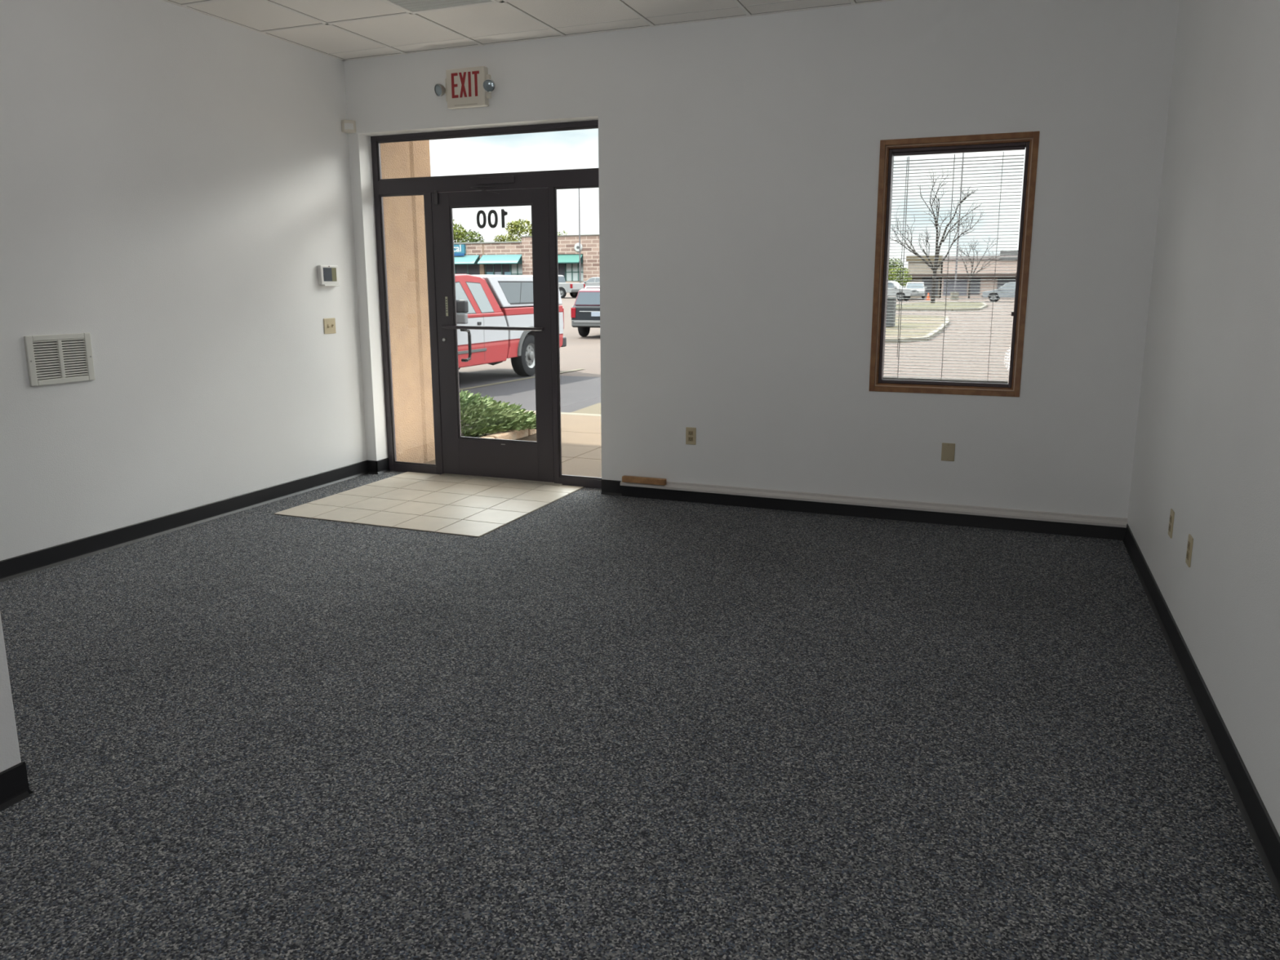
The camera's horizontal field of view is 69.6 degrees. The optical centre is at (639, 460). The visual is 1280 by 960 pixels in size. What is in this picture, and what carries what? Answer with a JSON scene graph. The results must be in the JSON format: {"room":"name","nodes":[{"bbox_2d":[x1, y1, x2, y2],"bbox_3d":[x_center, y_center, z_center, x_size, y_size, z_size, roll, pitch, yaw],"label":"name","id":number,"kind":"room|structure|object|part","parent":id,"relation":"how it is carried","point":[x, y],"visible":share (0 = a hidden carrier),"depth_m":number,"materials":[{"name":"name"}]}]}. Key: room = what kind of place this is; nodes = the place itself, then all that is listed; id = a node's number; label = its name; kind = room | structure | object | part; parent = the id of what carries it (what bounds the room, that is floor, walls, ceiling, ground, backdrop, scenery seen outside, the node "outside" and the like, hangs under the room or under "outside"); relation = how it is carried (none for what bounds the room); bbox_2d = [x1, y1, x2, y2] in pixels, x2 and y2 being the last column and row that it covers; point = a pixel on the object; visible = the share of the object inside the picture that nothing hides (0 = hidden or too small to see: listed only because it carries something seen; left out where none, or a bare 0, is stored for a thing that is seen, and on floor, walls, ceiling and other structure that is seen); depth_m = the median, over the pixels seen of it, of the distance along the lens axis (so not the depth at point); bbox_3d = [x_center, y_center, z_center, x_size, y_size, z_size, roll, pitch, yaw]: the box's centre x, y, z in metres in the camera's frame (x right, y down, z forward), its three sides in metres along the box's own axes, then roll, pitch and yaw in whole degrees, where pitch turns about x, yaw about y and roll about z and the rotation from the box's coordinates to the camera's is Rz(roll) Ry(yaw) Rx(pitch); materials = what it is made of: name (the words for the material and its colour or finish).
{"room":"empty office suite","nodes":[
{"label":"empty office suite","id":0,"kind":"room"},
{"bbox_2d":[0,613,21,772],"bbox_3d":[-2.743,-0.073,0.044,0.115,2.994,5.088,4,12,21],"label":"wall partition","id":1,"kind":"structure","parent":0,"point":[10,755],"depth_m":2.56,"materials":[{"name":"paint"}]},
{"bbox_2d":[0,760,32,811],"bbox_3d":[-2.730,1.346,0.321,0.131,0.102,5.104,4,12,21],"label":"baseboard","id":2,"kind":"structure","parent":1,"relation":"attached to","point":[14,783],"depth_m":2.58,"materials":[{"name":"black plastic"}]},
{"bbox_2d":[0,0,367,560],"bbox_3d":[-3.793,-0.596,2.783,0.120,2.994,9.500,4,12,21],"label":"wall","id":3,"kind":"structure","parent":0,"point":[175,180],"depth_m":5.27,"materials":[{"name":"paint"}]},
{"bbox_2d":[23,332,95,386],"bbox_3d":[-2.971,-0.522,4.726,0.016,0.250,0.352,4,12,21],"label":"air vent grille","id":4,"kind":"object","parent":3,"relation":"in","point":[59,358],"visible":1,"depth_m":4.71,"materials":[{"name":"white metal"}]},
{"bbox_2d":[0,457,390,582],"bbox_3d":[-3.716,0.845,2.941,0.104,0.102,9.340,4,12,21],"label":"baseboard","id":5,"kind":"structure","parent":3,"relation":"attached to","point":[20,566],"depth_m":5.43,"materials":[{"name":"black plastic"}]},
{"bbox_2d":[317,265,339,286],"bbox_3d":[-2.202,-1.309,6.522,0.040,0.144,0.184,4,12,21],"label":"wall thermostat","id":6,"kind":"object","parent":3,"relation":"attached to","point":[328,276],"visible":1,"depth_m":6.50,"materials":[{"name":"white plastic"}]},
{"bbox_3d":[-2.176,-1.324,6.554,0.001,0.094,0.048,4,12,21],"label":"lit panel","id":7,"kind":"part","parent":6,"relation":"part of","materials":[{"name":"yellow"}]},
{"bbox_2d":[323,317,336,333],"bbox_3d":[-2.212,-0.963,6.587,0.021,0.110,0.120,4,12,21],"label":"light switch","id":8,"kind":"object","parent":3,"relation":"attached to","point":[329,323],"visible":1,"depth_m":6.58,"materials":[{"name":"beige plastic"}]},
{"bbox_2d":[168,0,878,59],"bbox_3d":[-1.371,-1.859,1.400,5.215,0.001,9.200,4,12,21],"label":"trim","id":9,"kind":"structure","parent":3,"relation":"attached to","point":[169,0],"depth_m":5.61,"materials":[{"name":"grey metal"}]},
{"bbox_2d":[380,142,401,461],"bbox_3d":[0.771,-1.853,5.825,18.000,4.900,0.145,4,12,21],"label":"wall","id":10,"kind":"structure","parent":0,"point":[383,150],"depth_m":7.08,"materials":[{"name":"beige paint"}]},
{"bbox_2d":[385,140,435,462],"bbox_3d":[-2.074,-2.132,7.311,0.598,4.900,0.575,4,12,21],"label":"wall","id":11,"kind":"structure","parent":0,"point":[408,159],"depth_m":7.32,"materials":[{"name":"beige paint"}]},
{"bbox_2d":[169,0,875,58],"bbox_3d":[-1.371,-1.909,1.390,5.455,0.100,9.200,4,12,21],"label":"ceiling","id":12,"kind":"structure","parent":0,"point":[476,21],"depth_m":5.50,"materials":[{"name":"white tile"}]},
{"bbox_2d":[382,0,498,13],"bbox_3d":[-1.283,-2.492,4.732,0.585,0.012,1.195,4,12,21],"label":"recessed light","id":13,"kind":"object","parent":12,"relation":"in","point":[412,6],"visible":1,"depth_m":5.21,"materials":[{"name":"white plastic"}]},
{"bbox_2d":[162,0,895,61],"bbox_3d":[-1.371,-1.857,1.400,5.215,0.006,9.200,4,12,21],"label":"grid","id":14,"kind":"object","parent":12,"relation":"attached to","point":[737,2],"depth_m":5.57,"materials":[{"name":"white metal"}]},
{"bbox_2d":[0,471,1279,959],"bbox_3d":[-1.337,1.126,2.045,5.455,0.120,9.355,4,12,21],"label":"floor","id":15,"kind":"structure","parent":0,"point":[591,724],"depth_m":2.86,"materials":[{"name":"carpet"}]},
{"bbox_2d":[273,471,583,537],"bbox_3d":[-1.361,0.263,6.211,1.507,0.006,1.422,4,12,21],"label":"floor","id":16,"kind":"structure","parent":15,"relation":"on","point":[408,500],"depth_m":6.08,"materials":[{"name":"beige tile"}]},
{"bbox_2d":[439,473,562,485],"bbox_3d":[-1.029,0.138,6.843,1.014,0.013,0.110,4,12,21],"label":"threshold","id":17,"kind":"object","parent":15,"relation":"on","point":[442,474],"depth_m":6.80,"materials":[{"name":"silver metal"}]},
{"bbox_2d":[343,0,1179,518],"bbox_3d":[0.352,-1.212,5.953,5.215,2.994,0.155,4,12,21],"label":"wall","id":18,"kind":"structure","parent":0,"point":[739,157],"depth_m":5.56,"materials":[{"name":"paint"}]},
{"bbox_2d":[341,120,355,133],"bbox_3d":[-2.081,-2.388,6.580,0.077,0.083,0.076,4,12,21],"label":"sensor","id":19,"kind":"object","parent":18,"relation":"attached to","point":[348,126],"visible":1,"depth_m":6.56,"materials":[{"name":"beige plastic"}]},
{"bbox_2d":[434,66,495,109],"bbox_3d":[-1.169,-2.504,6.181,0.470,0.248,0.094,4,12,21],"label":"exit sign","id":20,"kind":"object","parent":18,"relation":"attached to","point":[472,86],"visible":1,"depth_m":6.17,"materials":[{"name":"beige plastic"}]},
{"bbox_2d":[370,120,601,488],"bbox_3d":[-1.083,-1.087,6.650,1.884,2.492,0.050,4,12,21],"label":"door frame","id":21,"kind":"structure","parent":18,"relation":"in","point":[555,180],"depth_m":6.63,"materials":[{"name":"brown metal"}]},
{"bbox_2d":[431,175,554,482],"bbox_3d":[-1.049,-0.935,6.684,0.940,2.149,0.152,4,12,21],"label":"door","id":22,"kind":"structure","parent":21,"relation":"attached to","point":[531,460],"depth_m":6.68,"materials":[{"name":"brown metal"}]},
{"bbox_3d":[-1.288,-0.859,6.833,0.047,0.248,0.081,4,12,21],"label":"pull handle","id":23,"kind":"part","parent":22,"relation":"part of","materials":[{"name":"black plastic"}]},
{"bbox_3d":[-1.088,-1.893,6.451,0.235,0.057,0.009,4,12,21],"label":"closer arm","id":24,"kind":"part","parent":22,"relation":"part of","materials":[{"name":"brown metal"}]},
{"bbox_2d":[685,426,696,444],"bbox_3d":[0.335,-0.162,6.072,0.070,0.114,0.009,4,12,21],"label":"wall outlet","id":25,"kind":"object","parent":18,"relation":"attached to","point":[691,433],"visible":1,"depth_m":6.07,"materials":[{"name":"beige plastic"}]},
{"bbox_2d":[688,431,693,435],"bbox_3d":[0.334,-0.181,6.066,0.033,0.028,0.004,4,12,21],"label":"receptacle","id":26,"kind":"object","parent":25,"relation":"attached to","point":[690,433],"depth_m":6.06,"materials":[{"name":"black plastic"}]},
{"bbox_2d":[688,436,693,441],"bbox_3d":[0.334,-0.142,6.073,0.033,0.028,0.004,4,12,21],"label":"receptacle","id":27,"kind":"object","parent":25,"relation":"attached to","point":[690,438],"depth_m":6.07,"materials":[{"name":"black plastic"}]},
{"bbox_2d":[600,479,1125,540],"bbox_3d":[1.240,0.290,5.791,3.243,0.102,0.016,4,12,21],"label":"baseboard","id":28,"kind":"structure","parent":18,"relation":"attached to","point":[613,487],"depth_m":5.71,"materials":[{"name":"black plastic"}]},
{"bbox_2d":[620,480,1127,528],"bbox_3d":[1.308,0.247,5.741,3.087,0.047,0.042,4,12,21],"label":"trim","id":29,"kind":"structure","parent":18,"relation":"attached to","point":[757,492],"depth_m":5.63,"materials":[{"name":"grey paint"}]},
{"bbox_2d":[622,475,666,485],"bbox_3d":[0.028,0.133,6.221,0.310,0.039,0.038,4,12,21],"label":"wood block","id":30,"kind":"object","parent":29,"relation":"on","point":[634,479],"visible":1,"depth_m":6.20,"materials":[{"name":"brown wood"}]},
{"bbox_2d":[941,443,955,461],"bbox_3d":[1.837,-0.051,5.490,0.075,0.108,0.007,4,12,21],"label":"blank cover plate","id":31,"kind":"object","parent":18,"relation":"attached to","point":[948,451],"visible":1,"depth_m":5.49,"materials":[{"name":"beige plastic"}]},
{"bbox_2d":[868,131,1039,396],"bbox_3d":[1.812,-1.122,5.376,0.848,1.456,0.156,4,12,21],"label":"window","id":32,"kind":"structure","parent":18,"relation":"in","point":[1030,140],"depth_m":5.33,"materials":[{"name":"brown wood"}]},
{"bbox_2d":[882,146,1025,383],"bbox_3d":[1.816,-1.124,5.385,0.714,1.325,0.038,4,12,21],"label":"mini blind","id":33,"kind":"object","parent":32,"relation":"attached to","point":[1019,148],"visible":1,"depth_m":5.37,"materials":[{"name":"grey"}]},
{"bbox_3d":[1.568,-1.135,5.486,0.002,1.295,0.030,4,12,21],"label":"ladder cord","id":34,"kind":"part","parent":33,"relation":"part of","materials":[{"name":"white fabric"}]},
{"bbox_3d":[1.818,-0.480,5.511,0.714,0.013,0.024,4,12,21],"label":"rail","id":35,"kind":"part","parent":33,"relation":"part of","materials":[{"name":"grey plastic"}]},
{"bbox_3d":[1.803,-1.118,5.395,0.002,1.295,0.030,4,12,21],"label":"ladder cord","id":36,"kind":"part","parent":33,"relation":"part of","materials":[{"name":"white fabric"}]},
{"bbox_3d":[2.045,-1.100,5.301,0.002,1.295,0.030,4,12,21],"label":"ladder cord","id":37,"kind":"part","parent":33,"relation":"part of","materials":[{"name":"white fabric"}]},
{"bbox_2d":[1127,0,1279,835],"bbox_3d":[1.168,-0.236,0.854,0.120,2.994,9.500,4,12,21],"label":"wall","id":38,"kind":"structure","parent":0,"point":[1206,451],"depth_m":3.20,"materials":[{"name":"paint"}]},
{"bbox_2d":[1168,508,1174,538],"bbox_3d":[2.241,0.265,3.889,0.009,0.114,0.070,4,12,21],"label":"wall outlet","id":39,"kind":"object","parent":38,"relation":"attached to","point":[1172,513],"visible":1,"depth_m":3.87,"materials":[{"name":"beige plastic"}]},
{"bbox_2d":[1185,533,1193,567],"bbox_3d":[2.082,0.341,3.494,0.009,0.114,0.070,4,12,21],"label":"wall outlet","id":40,"kind":"object","parent":38,"relation":"attached to","point":[1190,540],"visible":1,"depth_m":3.48,"materials":[{"name":"beige plastic"}]},
{"bbox_2d":[1122,524,1279,902],"bbox_3d":[1.052,1.206,1.014,0.016,0.102,9.200,4,12,21],"label":"baseboard","id":41,"kind":"structure","parent":38,"relation":"attached to","point":[1264,833],"depth_m":2.87,"materials":[{"name":"black plastic"}]},
{"label":"outside","id":42,"kind":"structure","parent":0,"visible":0},
{"bbox_2d":[458,371,600,413],"bbox_3d":[0.439,-0.900,13.449,18.000,0.112,6.200,4,12,21],"label":"apron","id":43,"kind":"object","parent":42,"point":[577,393],"visible":0.06,"depth_m":14.90,"materials":[{"name":"grey concrete"}]},
{"bbox_2d":[454,274,566,376],"bbox_3d":[-3.520,-2.295,16.089,2.480,1.870,6.280,4,12,21],"label":"pickup truck","id":44,"kind":"object","parent":43,"relation":"on","point":[482,300],"visible":0.23,"depth_m":16.11,"materials":[{"name":"paint"}]},
{"bbox_2d":[456,299,468,324],"bbox_3d":[-2.885,-2.363,14.692,0.298,0.393,0.120,4,12,21],"label":"mirror","id":45,"kind":"object","parent":44,"relation":"attached to","point":[462,306],"depth_m":14.62,"materials":[{"name":"silver plastic"}]},
{"bbox_3d":[-2.807,-1.817,15.313,0.012,0.050,0.980,4,12,21],"label":"molding","id":46,"kind":"part","parent":44,"relation":"part of","materials":[{"name":"grey"}]},
{"bbox_2d":[570,403,600,414],"bbox_3d":[0.752,-0.521,11.310,3.820,0.320,2.410,4,12,21],"label":"ramp","id":47,"kind":"object","parent":43,"relation":"on","point":[596,408],"visible":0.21,"depth_m":11.28,"materials":[{"name":"brown concrete"}]},
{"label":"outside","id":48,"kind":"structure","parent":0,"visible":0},
{"bbox_2d":[458,286,1014,381],"bbox_3d":[14.817,-23.626,129.191,300.000,1.430,236.250,4,12,21],"label":"ground","id":49,"kind":"structure","parent":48,"point":[584,353],"depth_m":25.93,"materials":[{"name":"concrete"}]},
{"bbox_2d":[453,219,466,242],"bbox_3d":[-27.920,-30.356,135.184,5.268,10.096,5.319,4,12,21],"label":"leafy tree","id":50,"kind":"object","parent":49,"relation":"on","point":[460,235],"visible":0.27,"depth_m":134.45,"materials":[{"name":"green plant"}]},
{"bbox_2d":[456,228,484,242],"bbox_3d":[-26.439,-31.409,143.254,4.838,9.120,5.353,4,12,21],"label":"leafy tree","id":51,"kind":"object","parent":49,"relation":"on","point":[470,233],"visible":0.32,"depth_m":141.75,"materials":[{"name":"green plant"}]},
{"bbox_2d":[493,233,521,241],"bbox_3d":[-20.447,-30.567,141.042,4.419,8.279,4.391,4,12,21],"label":"leafy tree","id":52,"kind":"object","parent":49,"relation":"on","point":[503,238],"visible":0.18,"depth_m":139.59,"materials":[{"name":"green plant"}]},
{"bbox_2d":[505,218,531,241],"bbox_3d":[-16.483,-29.625,132.105,5.570,9.780,5.679,4,12,21],"label":"leafy tree","id":53,"kind":"object","parent":49,"relation":"on","point":[517,226],"visible":0.55,"depth_m":130.27,"materials":[{"name":"green plant"}]},
{"bbox_2d":[459,368,582,390],"bbox_3d":[-2.174,-1.459,16.583,0.120,0.067,5.400,4,12,21],"label":"curb","id":54,"kind":"object","parent":49,"relation":"on","point":[576,369],"visible":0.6,"depth_m":16.11,"materials":[{"name":"brown paint"}]},
{"bbox_2d":[453,234,599,283],"bbox_3d":[-23.495,-24.740,117.564,67.000,6.370,17.270,4,12,21],"label":"building","id":55,"kind":"structure","parent":49,"relation":"on","point":[484,258],"depth_m":105.48,"materials":[{"name":"brick"}]},
{"bbox_2d":[486,271,493,275],"bbox_3d":[-17.564,-21.760,107.859,0.850,0.650,0.080,4,12,21],"label":"poster","id":56,"kind":"object","parent":55,"relation":"attached to","point":[487,273],"depth_m":107.80,"materials":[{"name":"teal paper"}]},
{"bbox_2d":[494,271,501,275],"bbox_3d":[-16.541,-21.685,107.461,0.850,0.650,0.080,4,12,21],"label":"poster","id":57,"kind":"object","parent":55,"relation":"attached to","point":[495,273],"depth_m":107.40,"materials":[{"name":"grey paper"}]},
{"bbox_2d":[504,271,511,275],"bbox_3d":[-15.332,-21.597,106.991,0.850,0.650,0.080,4,12,21],"label":"poster","id":58,"kind":"object","parent":55,"relation":"attached to","point":[505,273],"depth_m":106.93,"materials":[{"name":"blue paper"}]},
{"bbox_2d":[524,410,600,416],"bbox_3d":[0.660,-0.271,9.985,21.000,0.328,0.164,4,12,21],"label":"curb","id":59,"kind":"object","parent":49,"relation":"on","point":[535,411],"depth_m":10.46,"materials":[{"name":"grey concrete"}]},
{"bbox_2d":[558,275,585,297],"bbox_3d":[-7.299,-14.127,74.690,5.690,1.800,2.300,6,13,30],"label":"pickup","id":60,"kind":"object","parent":49,"relation":"on","point":[573,288],"visible":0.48,"depth_m":73.07,"materials":[{"name":"grey paint"}]},
{"bbox_2d":[576,188,582,283],"bbox_3d":[-6.379,-23.602,97.350,1.800,11.180,0.760,4,12,21],"label":"light pole","id":61,"kind":"object","parent":49,"relation":"on","point":[579,188],"visible":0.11,"depth_m":97.35,"materials":[{"name":"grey metal"}]},
{"bbox_2d":[570,286,599,336],"bbox_3d":[-0.761,-5.521,33.898,2.220,1.768,4.870,4,11,18],"label":"suv","id":62,"kind":"object","parent":49,"relation":"on","point":[585,311],"visible":0.21,"depth_m":31.92,"materials":[{"name":"black paint"}]},
{"bbox_3d":[-1.515,-5.043,31.723,0.340,0.150,0.032,4,11,18],"label":"license plate","id":63,"kind":"part","parent":62,"relation":"part of","materials":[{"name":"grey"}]},
{"bbox_2d":[582,277,599,288],"bbox_3d":[-4.100,-16.977,88.945,4.830,1.440,2.160,7,13,34],"label":"sedan","id":64,"kind":"object","parent":49,"relation":"on","point":[592,282],"visible":0.12,"depth_m":88.14,"materials":[{"name":"grey paint"}]},
{"bbox_2d":[887,257,902,297],"bbox_3d":[29.274,-21.535,108.630,3.627,4.765,3.556,4,12,21],"label":"leafy tree","id":65,"kind":"object","parent":49,"relation":"on","point":[891,260],"visible":0.25,"depth_m":107.57,"materials":[{"name":"green plant"}]},
{"bbox_2d":[888,266,911,287],"bbox_3d":[27.760,-19.192,99.692,3.262,3.534,3.180,4,12,21],"label":"leafy tree","id":66,"kind":"object","parent":49,"relation":"on","point":[904,282],"visible":0.6,"depth_m":99.22,"materials":[{"name":"green plant"}]},
{"bbox_2d":[887,280,917,301],"bbox_3d":[22.948,-15.932,86.465,5.690,1.800,2.300,7,13,32],"label":"pickup","id":67,"kind":"object","parent":49,"relation":"on","point":[890,282],"visible":0.41,"depth_m":85.06,"materials":[{"name":"grey paint"}]},
{"bbox_2d":[903,282,926,299],"bbox_3d":[27.361,-16.899,91.619,2.220,1.690,4.850,3,11,18],"label":"suv","id":68,"kind":"object","parent":49,"relation":"on","point":[922,295],"visible":0.43,"depth_m":90.63,"materials":[{"name":"grey paint"}]},
{"bbox_2d":[884,315,949,342],"bbox_3d":[8.034,-5.892,40.357,10.360,0.443,22.044,4,12,21],"label":"island","id":69,"kind":"object","parent":49,"relation":"on","point":[908,319],"visible":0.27,"depth_m":35.54,"materials":[{"name":"grey concrete"}]},
{"bbox_2d":[885,297,897,327],"bbox_3d":[9.688,-5.970,36.947,1.130,1.180,0.800,4,12,21],"label":"utility box","id":70,"kind":"object","parent":69,"relation":"on","point":[889,304],"visible":0.33,"depth_m":36.52,"materials":[{"name":"grey metal"}]},
{"bbox_2d":[906,255,942,297],"bbox_3d":[33.646,-21.352,107.510,3.800,4.600,14.800,4,12,21],"label":"building","id":71,"kind":"structure","parent":49,"relation":"on","point":[927,281],"depth_m":101.30,"materials":[{"name":"brown"}]},
{"bbox_3d":[31.903,-19.152,101.364,1.700,2.000,0.120,4,12,21],"label":"garage door","id":72,"kind":"part","parent":71,"relation":"part of","materials":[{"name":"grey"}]},
{"bbox_2d":[895,302,987,311],"bbox_3d":[21.749,-11.226,67.315,6.860,0.403,20.839,4,12,21],"label":"island","id":73,"kind":"object","parent":49,"relation":"on","point":[904,307],"visible":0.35,"depth_m":63.63,"materials":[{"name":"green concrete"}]},
{"bbox_2d":[889,165,985,302],"bbox_3d":[22.616,-17.538,72.582,8.380,10.888,5.195,7,13,32],"label":"bare tree","id":74,"kind":"object","parent":73,"relation":"on","point":[934,279],"visible":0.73,"depth_m":72.06,"materials":[{"name":"black plant"}]},
{"bbox_2d":[950,152,964,300],"bbox_3d":[30.113,-22.603,86.900,1.800,14.880,0.760,4,12,21],"label":"light pole","id":75,"kind":"object","parent":49,"relation":"on","point":[952,298],"visible":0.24,"depth_m":87.44,"materials":[{"name":"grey metal"}]},
{"bbox_2d":[939,249,1017,297],"bbox_3d":[48.380,-20.269,100.526,28.800,5.050,17.100,4,12,21],"label":"building","id":76,"kind":"structure","parent":49,"relation":"on","point":[1005,273],"depth_m":97.47,"materials":[{"name":"brown paint"}]},
{"bbox_3d":[35.525,-18.523,97.837,1.130,1.680,0.120,4,12,21],"label":"garage door","id":77,"kind":"part","parent":76,"relation":"part of","materials":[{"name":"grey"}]},
{"bbox_3d":[39.305,-18.248,96.367,3.600,1.680,0.120,4,12,21],"label":"garage door","id":78,"kind":"part","parent":76,"relation":"part of","materials":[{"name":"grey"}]},
{"bbox_2d":[958,238,1008,298],"bbox_3d":[34.134,-19.152,92.248,5.047,6.429,3.972,4,12,21],"label":"bare tree","id":79,"kind":"object","parent":49,"relation":"on","point":[971,277],"visible":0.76,"depth_m":92.42,"materials":[{"name":"black plant"}]},
{"bbox_2d":[982,282,1015,302],"bbox_3d":[32.639,-14.782,80.709,4.850,1.690,2.220,5,12,26],"label":"sedan","id":80,"kind":"object","parent":49,"relation":"on","point":[1006,284],"visible":0.43,"depth_m":80.22,"materials":[{"name":"silver metal"}]},
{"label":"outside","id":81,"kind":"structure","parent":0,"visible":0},
{"bbox_2d":[422,412,601,477],"bbox_3d":[-0.003,0.021,8.334,21.000,0.278,3.430,4,12,21],"label":"sidewalk","id":82,"kind":"structure","parent":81,"point":[580,435],"depth_m":8.44,"materials":[{"name":"concrete"}]},
{"bbox_2d":[460,420,501,437],"bbox_3d":[-3.213,-0.222,9.575,4.100,0.300,2.000,4,12,21],"label":"planter bed","id":83,"kind":"object","parent":82,"relation":"on","point":[462,433],"depth_m":8.96,"materials":[{"name":"black soil"}]},
{"bbox_2d":[459,390,536,437],"bbox_3d":[-2.219,-0.516,9.194,2.948,0.453,2.204,4,12,21],"label":"juniper shrub","id":84,"kind":"object","parent":83,"relation":"in","point":[491,415],"visible":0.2,"depth_m":8.73,"materials":[{"name":"green plant"}]},
{"bbox_2d":[484,426,528,439],"bbox_3d":[-1.252,-0.233,8.690,0.130,0.091,0.591,4,12,23],"label":"edging stone","id":85,"kind":"object","parent":82,"relation":"on","point":[514,434],"visible":0.53,"depth_m":8.64,"materials":[{"name":"beige stone"}]},
{"bbox_2d":[528,428,536,435],"bbox_3d":[-1.013,-0.339,9.230,0.130,0.095,0.591,4,12,23],"label":"edging stone","id":86,"kind":"object","parent":82,"relation":"on","point":[531,432],"visible":0.14,"depth_m":8.98,"materials":[{"name":"beige stone"}]}
]}

